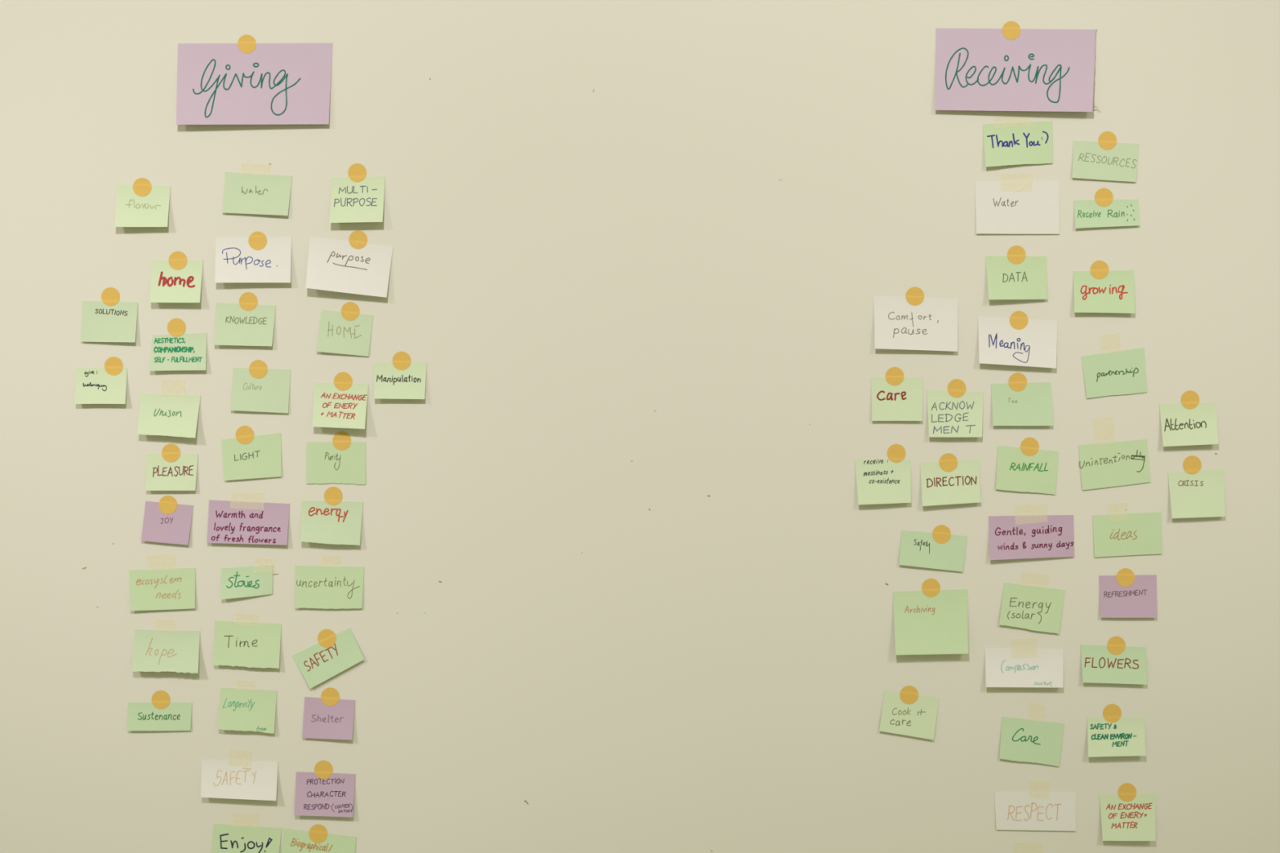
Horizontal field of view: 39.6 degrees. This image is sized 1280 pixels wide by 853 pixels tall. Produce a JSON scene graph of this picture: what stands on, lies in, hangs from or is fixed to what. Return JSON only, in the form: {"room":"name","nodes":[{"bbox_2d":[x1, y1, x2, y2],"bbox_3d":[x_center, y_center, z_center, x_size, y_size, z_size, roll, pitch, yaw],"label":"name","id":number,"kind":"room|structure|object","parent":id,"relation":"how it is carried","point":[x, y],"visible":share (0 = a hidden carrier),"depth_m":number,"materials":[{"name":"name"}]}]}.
{"room":"workshop room","nodes":[
{"label":"workshop room","id":0,"kind":"room"},
{"bbox_2d":[0,0,1279,852],"bbox_3d":[0.000,-0.750,2.668,9.000,4.500,0.120,0,0,0],"label":"wall","id":1,"kind":"structure","parent":0,"point":[628,587],"depth_m":2.61,"materials":[{"name":"beige paint"}]},
{"bbox_2d":[75,367,127,404],"bbox_3d":[-0.790,-0.060,2.604,0.075,0.054,0.008,0,0,0],"label":"paper note","id":2,"kind":"object","parent":1,"relation":"attached to","point":[93,385],"visible":1,"depth_m":2.60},
{"bbox_2d":[104,356,123,375],"bbox_3d":[-0.772,-0.089,2.608,0.027,0.027,0.001,0,0,0],"label":"sticker","id":3,"kind":"object","parent":2,"relation":"attached to","point":[113,366],"visible":1,"depth_m":2.61,"materials":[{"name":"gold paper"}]},
{"bbox_2d":[80,300,137,342],"bbox_3d":[-0.778,-0.154,2.605,0.083,0.061,0.006,0,0,0],"label":"paper note","id":4,"kind":"object","parent":1,"relation":"attached to","point":[100,322],"visible":1,"depth_m":2.61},
{"bbox_2d":[101,287,119,306],"bbox_3d":[-0.777,-0.191,2.608,0.027,0.027,0.001,0,0,0],"label":"sticker","id":5,"kind":"object","parent":4,"relation":"attached to","point":[110,296],"visible":1,"depth_m":2.61,"materials":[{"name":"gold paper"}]},
{"bbox_2d":[114,184,170,226],"bbox_3d":[-0.729,-0.324,2.603,0.080,0.064,0.011,0,0,0],"label":"paper note","id":6,"kind":"object","parent":1,"relation":"attached to","point":[131,210],"visible":1,"depth_m":2.60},
{"bbox_2d":[133,177,151,196],"bbox_3d":[-0.730,-0.351,2.607,0.027,0.028,0.002,0,0,0],"label":"sticker","id":7,"kind":"object","parent":6,"relation":"attached to","point":[142,187],"visible":1,"depth_m":2.61,"materials":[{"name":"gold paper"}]},
{"bbox_2d":[127,702,191,730],"bbox_3d":[-0.704,0.425,2.606,0.094,0.042,0.004,0,0,0],"label":"paper note","id":8,"kind":"object","parent":1,"relation":"attached to","point":[141,716],"visible":1,"depth_m":2.61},
{"bbox_2d":[151,690,169,709],"bbox_3d":[-0.703,0.401,2.608,0.027,0.027,0.001,0,0,0],"label":"sticker","id":9,"kind":"object","parent":8,"relation":"attached to","point":[160,699],"visible":1,"depth_m":2.61,"materials":[{"name":"paper"}]},
{"bbox_2d":[128,568,195,610],"bbox_3d":[-0.701,0.239,2.606,0.098,0.063,0.005,0,0,0],"label":"paper note","id":10,"kind":"object","parent":1,"relation":"attached to","point":[153,589],"visible":1,"depth_m":2.61,"materials":[{"name":"green paper"}]},
{"bbox_2d":[131,629,199,673],"bbox_3d":[-0.694,0.329,2.603,0.098,0.063,0.010,0,0,0],"label":"paper note","id":11,"kind":"object","parent":1,"relation":"attached to","point":[153,651],"visible":1,"depth_m":2.60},
{"bbox_2d":[141,501,193,545],"bbox_3d":[-0.693,0.142,2.606,0.076,0.064,0.004,0,0,0],"label":"paper note","id":12,"kind":"object","parent":1,"relation":"attached to","point":[158,526],"visible":1,"depth_m":2.61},
{"bbox_2d":[158,495,177,514],"bbox_3d":[-0.692,0.115,2.608,0.027,0.027,0.001,0,0,0],"label":"sticker","id":13,"kind":"object","parent":12,"relation":"attached to","point":[167,504],"visible":1,"depth_m":2.61,"materials":[{"name":"paper"}]},
{"bbox_2d":[137,393,200,438],"bbox_3d":[-0.690,-0.016,2.603,0.090,0.066,0.011,0,0,0],"label":"paper note","id":14,"kind":"object","parent":1,"relation":"attached to","point":[163,415],"visible":1,"depth_m":2.60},
{"bbox_2d":[145,453,198,490],"bbox_3d":[-0.687,0.067,2.605,0.077,0.054,0.006,0,0,0],"label":"paper note","id":15,"kind":"object","parent":1,"relation":"attached to","point":[161,474],"visible":1,"depth_m":2.61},
{"bbox_2d":[161,443,180,462],"bbox_3d":[-0.688,0.039,2.608,0.027,0.027,0.001,0,0,0],"label":"sticker","id":16,"kind":"object","parent":15,"relation":"attached to","point":[171,452],"visible":1,"depth_m":2.61,"materials":[{"name":"paper"}]},
{"bbox_2d":[150,259,203,302],"bbox_3d":[-0.679,-0.213,2.603,0.076,0.063,0.010,0,0,0],"label":"paper note","id":17,"kind":"object","parent":1,"relation":"attached to","point":[168,284],"visible":1,"depth_m":2.60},
{"bbox_2d":[149,333,206,370],"bbox_3d":[-0.677,-0.109,2.605,0.083,0.056,0.006,0,0,0],"label":"paper note","id":18,"kind":"object","parent":1,"relation":"attached to","point":[185,352],"visible":1,"depth_m":2.61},
{"bbox_2d":[167,318,186,337],"bbox_3d":[-0.680,-0.145,2.608,0.027,0.027,0.001,0,0,0],"label":"sticker","id":19,"kind":"object","parent":18,"relation":"attached to","point":[176,327],"visible":1,"depth_m":2.61,"materials":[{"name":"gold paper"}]},
{"bbox_2d":[200,760,278,800],"bbox_3d":[-0.587,0.518,2.603,0.113,0.058,0.009,0,0,0],"label":"paper note","id":20,"kind":"object","parent":1,"relation":"attached to","point":[228,780],"visible":1,"depth_m":2.60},
{"bbox_2d":[213,302,275,346],"bbox_3d":[-0.579,-0.150,2.605,0.090,0.065,0.006,0,0,0],"label":"paper note","id":21,"kind":"object","parent":1,"relation":"attached to","point":[234,325],"visible":1,"depth_m":2.61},
{"bbox_2d":[239,292,257,311],"bbox_3d":[-0.575,-0.184,2.608,0.027,0.028,0.001,0,0,0],"label":"sticker","id":22,"kind":"object","parent":21,"relation":"attached to","point":[248,301],"visible":1,"depth_m":2.61,"materials":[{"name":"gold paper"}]},
{"bbox_2d":[211,823,281,852],"bbox_3d":[-0.578,0.623,2.606,0.104,0.080,0.005,0,0,0],"label":"paper note","id":23,"kind":"object","parent":1,"relation":"attached to","point":[226,838],"visible":1,"depth_m":2.61,"materials":[{"name":"green paper"}]},
{"bbox_2d":[221,564,272,599],"bbox_3d":[-0.577,0.228,2.605,0.075,0.050,0.006,0,0,0],"label":"paper note","id":24,"kind":"object","parent":1,"relation":"attached to","point":[257,580],"visible":1,"depth_m":2.61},
{"bbox_2d":[213,620,281,668],"bbox_3d":[-0.575,0.320,2.605,0.098,0.070,0.006,0,0,0],"label":"paper note","id":25,"kind":"object","parent":1,"relation":"attached to","point":[241,644],"visible":1,"depth_m":2.61,"materials":[{"name":"green paper"}]},
{"bbox_2d":[217,687,276,733],"bbox_3d":[-0.575,0.416,2.605,0.085,0.067,0.007,0,0,0],"label":"paper note","id":26,"kind":"object","parent":1,"relation":"attached to","point":[240,709],"visible":1,"depth_m":2.61,"materials":[{"name":"green paper"}]},
{"bbox_2d":[206,500,289,545],"bbox_3d":[-0.574,0.141,2.605,0.121,0.066,0.006,0,0,0],"label":"paper note","id":27,"kind":"object","parent":1,"relation":"attached to","point":[228,522],"visible":1,"depth_m":2.61,"materials":[{"name":"paper"}]},
{"bbox_2d":[221,432,281,480],"bbox_3d":[-0.570,0.044,2.607,0.088,0.070,0.003,0,0,0],"label":"paper note","id":28,"kind":"object","parent":1,"relation":"attached to","point":[260,458],"visible":1,"depth_m":2.61,"materials":[{"name":"green paper"}]},
{"bbox_2d":[214,236,291,282],"bbox_3d":[-0.567,-0.244,2.603,0.111,0.068,0.010,0,0,0],"label":"paper note","id":29,"kind":"object","parent":1,"relation":"attached to","point":[236,261],"visible":1,"depth_m":2.60,"materials":[{"name":"paper"}]},
{"bbox_2d":[248,231,266,249],"bbox_3d":[-0.561,-0.273,2.607,0.027,0.028,0.002,0,0,0],"label":"sticker","id":30,"kind":"object","parent":29,"relation":"attached to","point":[257,240],"visible":1,"depth_m":2.61,"materials":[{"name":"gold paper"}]},
{"bbox_2d":[176,43,332,124],"bbox_3d":[-0.565,-0.502,2.603,0.228,0.122,0.010,0,0,0],"label":"card","id":31,"kind":"object","parent":1,"relation":"attached to","point":[218,83],"visible":1,"depth_m":2.60,"materials":[{"name":"paper"}]},
{"bbox_2d":[237,34,256,53],"bbox_3d":[-0.577,-0.561,2.608,0.027,0.028,0.001,0,0,0],"label":"sticker","id":32,"kind":"object","parent":31,"relation":"attached to","point":[246,43],"visible":1,"depth_m":2.61,"materials":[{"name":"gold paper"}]},
{"bbox_2d":[222,172,292,215],"bbox_3d":[-0.561,-0.341,2.606,0.102,0.065,0.005,0,0,0],"label":"paper note","id":33,"kind":"object","parent":1,"relation":"attached to","point":[243,193],"visible":1,"depth_m":2.61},
{"bbox_2d":[230,368,290,413],"bbox_3d":[-0.556,-0.053,2.606,0.087,0.066,0.004,0,0,0],"label":"paper note","id":34,"kind":"object","parent":1,"relation":"attached to","point":[270,393],"visible":1,"depth_m":2.61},
{"bbox_2d":[248,360,267,378],"bbox_3d":[-0.560,-0.084,2.608,0.027,0.027,0.001,0,0,0],"label":"sticker","id":35,"kind":"object","parent":34,"relation":"attached to","point":[258,369],"visible":1,"depth_m":2.61,"materials":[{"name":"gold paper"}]},
{"bbox_2d":[281,828,356,852],"bbox_3d":[-0.472,0.631,2.606,0.113,0.083,0.005,0,0,0],"label":"paper note","id":36,"kind":"object","parent":1,"relation":"attached to","point":[293,841],"visible":1,"depth_m":2.61,"materials":[{"name":"green paper"}]},
{"bbox_2d":[308,824,327,843],"bbox_3d":[-0.472,0.598,2.608,0.027,0.027,0.001,0,0,0],"label":"sticker","id":37,"kind":"object","parent":36,"relation":"attached to","point":[317,833],"visible":1,"depth_m":2.61,"materials":[{"name":"paper"}]},
{"bbox_2d":[293,772,355,817],"bbox_3d":[-0.462,0.540,2.605,0.089,0.066,0.006,0,0,0],"label":"paper note","id":38,"kind":"object","parent":1,"relation":"attached to","point":[333,796],"visible":1,"depth_m":2.61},
{"bbox_2d":[314,760,333,778],"bbox_3d":[-0.464,0.504,2.608,0.027,0.027,0.001,0,0,0],"label":"sticker","id":39,"kind":"object","parent":38,"relation":"attached to","point":[322,769],"visible":1,"depth_m":2.61,"materials":[{"name":"paper"}]},
{"bbox_2d":[292,627,364,688],"bbox_3d":[-0.457,0.340,2.606,0.106,0.089,0.004,0,0,0],"label":"paper note","id":40,"kind":"object","parent":1,"relation":"attached to","point":[317,664],"visible":1,"depth_m":2.61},
{"bbox_2d":[317,629,336,648],"bbox_3d":[-0.459,0.311,2.608,0.028,0.027,0.001,0,0,0],"label":"sticker","id":41,"kind":"object","parent":40,"relation":"attached to","point":[326,638],"visible":1,"depth_m":2.61,"materials":[{"name":"paper"}]},
{"bbox_2d":[302,697,355,740],"bbox_3d":[-0.456,0.428,2.605,0.077,0.062,0.006,0,0,0],"label":"paper note","id":42,"kind":"object","parent":1,"relation":"attached to","point":[321,721],"visible":1,"depth_m":2.61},
{"bbox_2d":[320,687,339,706],"bbox_3d":[-0.455,0.397,2.608,0.027,0.027,0.001,0,0,0],"label":"sticker","id":43,"kind":"object","parent":42,"relation":"attached to","point":[330,696],"visible":1,"depth_m":2.61,"materials":[{"name":"paper"}]},
{"bbox_2d":[294,565,364,608],"bbox_3d":[-0.456,0.236,2.606,0.102,0.063,0.004,0,0,0],"label":"paper note","id":44,"kind":"object","parent":1,"relation":"attached to","point":[315,587],"visible":1,"depth_m":2.61,"materials":[{"name":"green paper"}]},
{"bbox_2d":[300,501,363,545],"bbox_3d":[-0.451,0.142,2.603,0.090,0.065,0.010,0,0,0],"label":"paper note","id":45,"kind":"object","parent":1,"relation":"attached to","point":[322,522],"visible":1,"depth_m":2.60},
{"bbox_2d":[324,486,342,505],"bbox_3d":[-0.450,0.102,2.608,0.027,0.027,0.001,0,0,0],"label":"sticker","id":46,"kind":"object","parent":45,"relation":"attached to","point":[333,495],"visible":1,"depth_m":2.61,"materials":[{"name":"paper"}]},
{"bbox_2d":[306,441,365,484],"bbox_3d":[-0.446,0.054,2.608,0.087,0.063,0.001,0,0,0],"label":"paper note","id":47,"kind":"object","parent":1,"relation":"attached to","point":[325,464],"visible":1,"depth_m":2.61,"materials":[{"name":"green paper"}]},
{"bbox_2d":[332,431,351,449],"bbox_3d":[-0.438,0.021,2.608,0.027,0.027,0.001,0,0,0],"label":"sticker","id":48,"kind":"object","parent":47,"relation":"attached to","point":[341,440],"visible":1,"depth_m":2.61,"materials":[{"name":"paper"}]},
{"bbox_2d":[312,382,368,429],"bbox_3d":[-0.439,-0.030,2.601,0.080,0.068,0.013,0,0,0],"label":"paper note","id":49,"kind":"object","parent":1,"relation":"attached to","point":[333,407],"visible":1,"depth_m":2.60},
{"bbox_2d":[333,372,352,391],"bbox_3d":[-0.436,-0.066,2.608,0.027,0.027,0.001,0,0,0],"label":"sticker","id":50,"kind":"object","parent":49,"relation":"attached to","point":[343,381],"visible":1,"depth_m":2.61,"materials":[{"name":"paper"}]},
{"bbox_2d":[316,310,373,356],"bbox_3d":[-0.433,-0.137,2.606,0.082,0.068,0.004,0,0,0],"label":"paper note","id":51,"kind":"object","parent":1,"relation":"attached to","point":[336,334],"visible":1,"depth_m":2.61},
{"bbox_2d":[341,302,359,320],"bbox_3d":[-0.425,-0.169,2.608,0.027,0.027,0.001,0,0,0],"label":"sticker","id":52,"kind":"object","parent":51,"relation":"attached to","point":[350,311],"visible":1,"depth_m":2.61,"materials":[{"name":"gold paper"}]},
{"bbox_2d":[305,236,392,297],"bbox_3d":[-0.425,-0.234,2.602,0.126,0.090,0.013,0,0,0],"label":"paper note","id":53,"kind":"object","parent":1,"relation":"attached to","point":[333,264],"visible":1,"depth_m":2.60,"materials":[{"name":"paper"}]},
{"bbox_2d":[348,230,367,248],"bbox_3d":[-0.413,-0.274,2.608,0.027,0.028,0.001,0,0,0],"label":"sticker","id":54,"kind":"object","parent":53,"relation":"attached to","point":[357,239],"visible":1,"depth_m":2.61,"materials":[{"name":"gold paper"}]},
{"bbox_2d":[329,176,385,222],"bbox_3d":[-0.414,-0.332,2.602,0.080,0.070,0.012,0,0,0],"label":"paper note","id":55,"kind":"object","parent":1,"relation":"attached to","point":[351,201],"visible":1,"depth_m":2.60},
{"bbox_2d":[347,163,366,182],"bbox_3d":[-0.415,-0.372,2.608,0.027,0.028,0.001,0,0,0],"label":"sticker","id":56,"kind":"object","parent":55,"relation":"attached to","point":[357,172],"visible":1,"depth_m":2.61,"materials":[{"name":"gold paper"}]},
{"bbox_2d":[373,362,426,399],"bbox_3d":[-0.351,-0.067,2.604,0.078,0.055,0.008,0,0,0],"label":"paper note","id":57,"kind":"object","parent":1,"relation":"attached to","point":[390,382],"visible":1,"depth_m":2.60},
{"bbox_2d":[854,459,911,504],"bbox_3d":[0.356,0.081,2.604,0.082,0.067,0.008,0,0,0],"label":"paper note","id":58,"kind":"object","parent":1,"relation":"attached to","point":[878,482],"visible":1,"depth_m":2.60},
{"bbox_2d":[887,444,906,462],"bbox_3d":[0.376,0.039,2.608,0.027,0.027,0.001,0,0,0],"label":"sticker","id":59,"kind":"object","parent":58,"relation":"attached to","point":[896,453],"visible":1,"depth_m":2.61,"materials":[{"name":"paper"}]},
{"bbox_2d":[871,377,923,421],"bbox_3d":[0.377,-0.040,2.606,0.076,0.064,0.005,0,0,0],"label":"paper note","id":60,"kind":"object","parent":1,"relation":"attached to","point":[903,402],"visible":1,"depth_m":2.61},
{"bbox_2d":[879,690,938,740],"bbox_3d":[0.395,0.423,2.606,0.088,0.072,0.004,0,0,0],"label":"paper note","id":61,"kind":"object","parent":1,"relation":"attached to","point":[917,719],"visible":1,"depth_m":2.61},
{"bbox_2d":[899,685,918,704],"bbox_3d":[0.395,0.394,2.608,0.027,0.027,0.001,0,0,0],"label":"sticker","id":62,"kind":"object","parent":61,"relation":"attached to","point":[908,695],"visible":1,"depth_m":2.61,"materials":[{"name":"paper"}]},
{"bbox_2d":[873,295,957,351],"bbox_3d":[0.405,-0.151,2.604,0.124,0.082,0.008,0,0,0],"label":"paper note","id":63,"kind":"object","parent":1,"relation":"attached to","point":[931,324],"visible":1,"depth_m":2.61,"materials":[{"name":"paper"}]},
{"bbox_2d":[905,286,924,305],"bbox_3d":[0.403,-0.191,2.608,0.027,0.028,0.001,0,0,0],"label":"sticker","id":64,"kind":"object","parent":63,"relation":"attached to","point":[914,295],"visible":1,"depth_m":2.61,"materials":[{"name":"paper"}]},
{"bbox_2d":[893,589,968,655],"bbox_3d":[0.426,0.286,2.602,0.109,0.095,0.012,0,0,0],"label":"paper note","id":65,"kind":"object","parent":1,"relation":"attached to","point":[938,624],"visible":1,"depth_m":2.60,"materials":[{"name":"green paper"}]},
{"bbox_2d":[921,578,940,597],"bbox_3d":[0.427,0.237,2.608,0.027,0.027,0.001,0,0,0],"label":"sticker","id":66,"kind":"object","parent":65,"relation":"attached to","point":[931,588],"visible":1,"depth_m":2.61,"materials":[{"name":"paper"}]},
{"bbox_2d":[899,530,967,571],"bbox_3d":[0.430,0.183,2.606,0.101,0.061,0.004,0,0,0],"label":"paper note","id":67,"kind":"object","parent":1,"relation":"attached to","point":[919,549],"visible":1,"depth_m":2.61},
{"bbox_2d":[932,524,951,543],"bbox_3d":[0.443,0.158,2.608,0.028,0.027,0.001,0,0,0],"label":"sticker","id":68,"kind":"object","parent":67,"relation":"attached to","point":[941,534],"visible":1,"depth_m":2.61,"materials":[{"name":"paper"}]},
{"bbox_2d":[920,459,981,506],"bbox_3d":[0.455,0.082,2.604,0.088,0.069,0.008,0,0,0],"label":"paper note","id":69,"kind":"object","parent":1,"relation":"attached to","point":[962,485],"visible":1,"depth_m":2.60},
{"bbox_2d":[938,453,957,471],"bbox_3d":[0.452,0.053,2.607,0.027,0.027,0.001,0,0,0],"label":"sticker","id":70,"kind":"object","parent":69,"relation":"attached to","point":[948,462],"visible":1,"depth_m":2.61,"materials":[{"name":"paper"}]},
{"bbox_2d":[927,389,982,437],"bbox_3d":[0.462,-0.019,2.604,0.083,0.070,0.008,0,0,0],"label":"paper note","id":71,"kind":"object","parent":1,"relation":"attached to","point":[948,416],"visible":1,"depth_m":2.60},
{"bbox_2d":[947,378,966,397],"bbox_3d":[0.465,-0.056,2.608,0.027,0.027,0.001,0,0,0],"label":"sticker","id":72,"kind":"object","parent":71,"relation":"attached to","point":[957,388],"visible":1,"depth_m":2.61,"materials":[{"name":"paper"}]},
{"bbox_2d":[934,27,1097,111],"bbox_3d":[0.554,-0.522,2.603,0.244,0.125,0.011,0,0,0],"label":"card","id":73,"kind":"object","parent":1,"relation":"attached to","point":[1039,69],"visible":1,"depth_m":2.60,"materials":[{"name":"paper"}]},
{"bbox_2d":[985,256,1047,299],"bbox_3d":[0.552,-0.218,2.603,0.090,0.064,0.009,0,0,0],"label":"paper note","id":74,"kind":"object","parent":1,"relation":"attached to","point":[1006,280],"visible":1,"depth_m":2.61,"materials":[{"name":"green paper"}]},
{"bbox_2d":[1007,245,1026,263],"bbox_3d":[0.552,-0.252,2.608,0.027,0.028,0.001,0,0,0],"label":"sticker","id":75,"kind":"object","parent":74,"relation":"attached to","point":[1015,254],"visible":1,"depth_m":2.61,"materials":[{"name":"paper"}]},
{"bbox_2d":[974,181,1059,234],"bbox_3d":[0.553,-0.321,2.607,0.124,0.078,0.003,0,0,0],"label":"paper note","id":76,"kind":"object","parent":1,"relation":"attached to","point":[1012,207],"visible":1,"depth_m":2.61,"materials":[{"name":"paper"}]},
{"bbox_2d":[977,316,1057,368],"bbox_3d":[0.554,-0.123,2.604,0.117,0.076,0.009,0,0,0],"label":"paper note","id":77,"kind":"object","parent":1,"relation":"attached to","point":[1035,344],"visible":1,"depth_m":2.60,"materials":[{"name":"paper"}]},
{"bbox_2d":[1009,311,1028,329],"bbox_3d":[0.556,-0.156,2.607,0.027,0.028,0.001,0,0,0],"label":"sticker","id":78,"kind":"object","parent":77,"relation":"attached to","point":[1019,320],"visible":1,"depth_m":2.61,"materials":[{"name":"paper"}]},
{"bbox_2d":[982,120,1053,166],"bbox_3d":[0.554,-0.414,2.605,0.102,0.068,0.006,0,0,0],"label":"paper note","id":79,"kind":"object","parent":1,"relation":"attached to","point":[1028,142],"visible":1,"depth_m":2.61,"materials":[{"name":"green paper"}]},
{"bbox_2d":[991,382,1053,426],"bbox_3d":[0.560,-0.033,2.605,0.090,0.064,0.006,0,0,0],"label":"paper note","id":80,"kind":"object","parent":1,"relation":"attached to","point":[1032,406],"visible":1,"depth_m":2.61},
{"bbox_2d":[1008,372,1026,391],"bbox_3d":[0.554,-0.065,2.608,0.027,0.027,0.001,0,0,0],"label":"sticker","id":81,"kind":"object","parent":80,"relation":"attached to","point":[1017,381],"visible":1,"depth_m":2.61,"materials":[{"name":"paper"}]},
{"bbox_2d":[984,648,1063,688],"bbox_3d":[0.563,0.353,2.604,0.115,0.057,0.009,0,0,0],"label":"paper note","id":82,"kind":"object","parent":1,"relation":"attached to","point":[1004,667],"visible":1,"depth_m":2.60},
{"bbox_2d":[995,445,1058,494],"bbox_3d":[0.568,0.064,2.607,0.093,0.072,0.003,0,0,0],"label":"paper note","id":83,"kind":"object","parent":1,"relation":"attached to","point":[1016,471],"visible":1,"depth_m":2.61,"materials":[{"name":"green paper"}]},
{"bbox_2d":[1020,437,1039,456],"bbox_3d":[0.572,0.030,2.608,0.027,0.027,0.001,0,0,0],"label":"sticker","id":84,"kind":"object","parent":83,"relation":"attached to","point":[1029,446],"visible":1,"depth_m":2.61,"materials":[{"name":"paper"}]},
{"bbox_2d":[988,515,1074,559],"bbox_3d":[0.574,0.163,2.605,0.125,0.066,0.007,0,0,0],"label":"paper note","id":85,"kind":"object","parent":1,"relation":"attached to","point":[1039,536],"visible":1,"depth_m":2.61,"materials":[{"name":"paper"}]},
{"bbox_2d":[999,716,1064,766],"bbox_3d":[0.575,0.462,2.606,0.096,0.073,0.004,0,0,0],"label":"paper note","id":86,"kind":"object","parent":1,"relation":"attached to","point":[1033,741],"visible":1,"depth_m":2.61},
{"bbox_2d":[999,582,1065,634],"bbox_3d":[0.575,0.267,2.606,0.097,0.075,0.004,0,0,0],"label":"paper note","id":87,"kind":"object","parent":1,"relation":"attached to","point":[1034,608],"visible":1,"depth_m":2.61,"materials":[{"name":"green paper"}]},
{"bbox_2d":[994,791,1075,831],"bbox_3d":[0.580,0.564,2.607,0.120,0.058,0.002,0,0,0],"label":"paper note","id":88,"kind":"object","parent":1,"relation":"attached to","point":[1014,811],"visible":1,"depth_m":2.61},
{"bbox_2d":[1073,270,1134,313],"bbox_3d":[0.680,-0.198,2.604,0.090,0.064,0.007,0,0,0],"label":"paper note","id":89,"kind":"object","parent":1,"relation":"attached to","point":[1115,292],"visible":1,"depth_m":2.61,"materials":[{"name":"green paper"}]},
{"bbox_2d":[1090,260,1108,279],"bbox_3d":[0.674,-0.230,2.608,0.027,0.028,0.001,0,0,0],"label":"sticker","id":90,"kind":"object","parent":89,"relation":"attached to","point":[1099,268],"visible":1,"depth_m":2.61,"materials":[{"name":"paper"}]},
{"bbox_2d":[1071,140,1139,182],"bbox_3d":[0.683,-0.389,2.606,0.099,0.061,0.003,0,0,0],"label":"paper note","id":91,"kind":"object","parent":1,"relation":"attached to","point":[1090,160],"visible":1,"depth_m":2.61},
{"bbox_2d":[1073,199,1139,228],"bbox_3d":[0.684,-0.312,2.606,0.096,0.043,0.004,0,0,0],"label":"paper note","id":92,"kind":"object","parent":1,"relation":"attached to","point":[1121,212],"visible":1,"depth_m":2.61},
{"bbox_2d":[1094,187,1113,206],"bbox_3d":[0.681,-0.336,2.608,0.027,0.028,0.001,0,0,0],"label":"sticker","id":93,"kind":"object","parent":92,"relation":"attached to","point":[1104,197],"visible":1,"depth_m":2.61,"materials":[{"name":"paper"}]},
{"bbox_2d":[1080,644,1146,684],"bbox_3d":[0.695,0.349,2.605,0.097,0.058,0.007,0,0,0],"label":"paper note","id":94,"kind":"object","parent":1,"relation":"attached to","point":[1099,665],"visible":1,"depth_m":2.61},
{"bbox_2d":[1106,635,1125,654],"bbox_3d":[0.699,0.321,2.608,0.028,0.027,0.001,0,0,0],"label":"sticker","id":95,"kind":"object","parent":94,"relation":"attached to","point":[1116,645],"visible":1,"depth_m":2.61,"materials":[{"name":"paper"}]},
{"bbox_2d":[1081,347,1146,398],"bbox_3d":[0.696,-0.079,2.607,0.097,0.075,0.002,0,0,0],"label":"paper note","id":96,"kind":"object","parent":1,"relation":"attached to","point":[1123,371],"visible":1,"depth_m":2.61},
{"bbox_2d":[1078,439,1151,490],"bbox_3d":[0.696,0.056,2.607,0.106,0.075,0.002,0,0,0],"label":"paper note","id":97,"kind":"object","parent":1,"relation":"attached to","point":[1107,464],"visible":1,"depth_m":2.61,"materials":[{"name":"green paper"}]},
{"bbox_2d":[1087,717,1146,757],"bbox_3d":[0.698,0.455,2.603,0.085,0.056,0.010,0,0,0],"label":"paper note","id":98,"kind":"object","parent":1,"relation":"attached to","point":[1126,736],"visible":1,"depth_m":2.60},
{"bbox_2d":[1102,703,1121,722],"bbox_3d":[0.693,0.421,2.608,0.027,0.027,0.001,0,0,0],"label":"sticker","id":99,"kind":"object","parent":98,"relation":"attached to","point":[1112,713],"visible":1,"depth_m":2.61,"materials":[{"name":"paper"}]},
{"bbox_2d":[1092,511,1162,557],"bbox_3d":[0.715,0.159,2.607,0.102,0.066,0.002,0,0,0],"label":"paper note","id":100,"kind":"object","parent":1,"relation":"attached to","point":[1125,534],"visible":1,"depth_m":2.61,"materials":[{"name":"green paper"}]},
{"bbox_2d":[1099,794,1155,840],"bbox_3d":[0.715,0.573,2.603,0.082,0.067,0.009,0,0,0],"label":"paper note","id":101,"kind":"object","parent":1,"relation":"attached to","point":[1135,820],"visible":1,"depth_m":2.60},
{"bbox_2d":[1117,782,1136,801],"bbox_3d":[0.715,0.537,2.608,0.027,0.027,0.001,0,0,0],"label":"sticker","id":102,"kind":"object","parent":101,"relation":"attached to","point":[1126,792],"visible":1,"depth_m":2.61,"materials":[{"name":"paper"}]},
{"bbox_2d":[1098,574,1157,617],"bbox_3d":[0.716,0.249,2.606,0.084,0.062,0.005,0,0,0],"label":"paper note","id":103,"kind":"object","parent":1,"relation":"attached to","point":[1139,599],"visible":1,"depth_m":2.61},
{"bbox_2d":[1115,568,1134,586],"bbox_3d":[0.712,0.222,2.608,0.027,0.027,0.001,0,0,0],"label":"sticker","id":104,"kind":"object","parent":103,"relation":"attached to","point":[1125,577],"visible":1,"depth_m":2.61,"materials":[{"name":"paper"}]},
{"bbox_2d":[1159,402,1218,446],"bbox_3d":[0.804,-0.003,2.603,0.084,0.064,0.009,0,0,0],"label":"paper note","id":105,"kind":"object","parent":1,"relation":"attached to","point":[1181,425],"visible":1,"depth_m":2.60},
{"bbox_2d":[1181,390,1199,408],"bbox_3d":[0.807,-0.039,2.608,0.027,0.027,0.001,0,0,0],"label":"sticker","id":106,"kind":"object","parent":105,"relation":"attached to","point":[1189,399],"visible":1,"depth_m":2.61,"materials":[{"name":"paper"}]},
{"bbox_2d":[1168,469,1225,518],"bbox_3d":[0.816,0.098,2.604,0.083,0.072,0.007,0,0,0],"label":"paper note","id":107,"kind":"object","parent":1,"relation":"attached to","point":[1202,494],"visible":1,"depth_m":2.61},
{"bbox_2d":[1182,455,1201,474],"bbox_3d":[0.810,0.056,2.608,0.027,0.027,0.001,0,0,0],"label":"sticker","id":108,"kind":"object","parent":107,"relation":"attached to","point":[1192,464],"visible":1,"depth_m":2.61,"materials":[{"name":"paper"}]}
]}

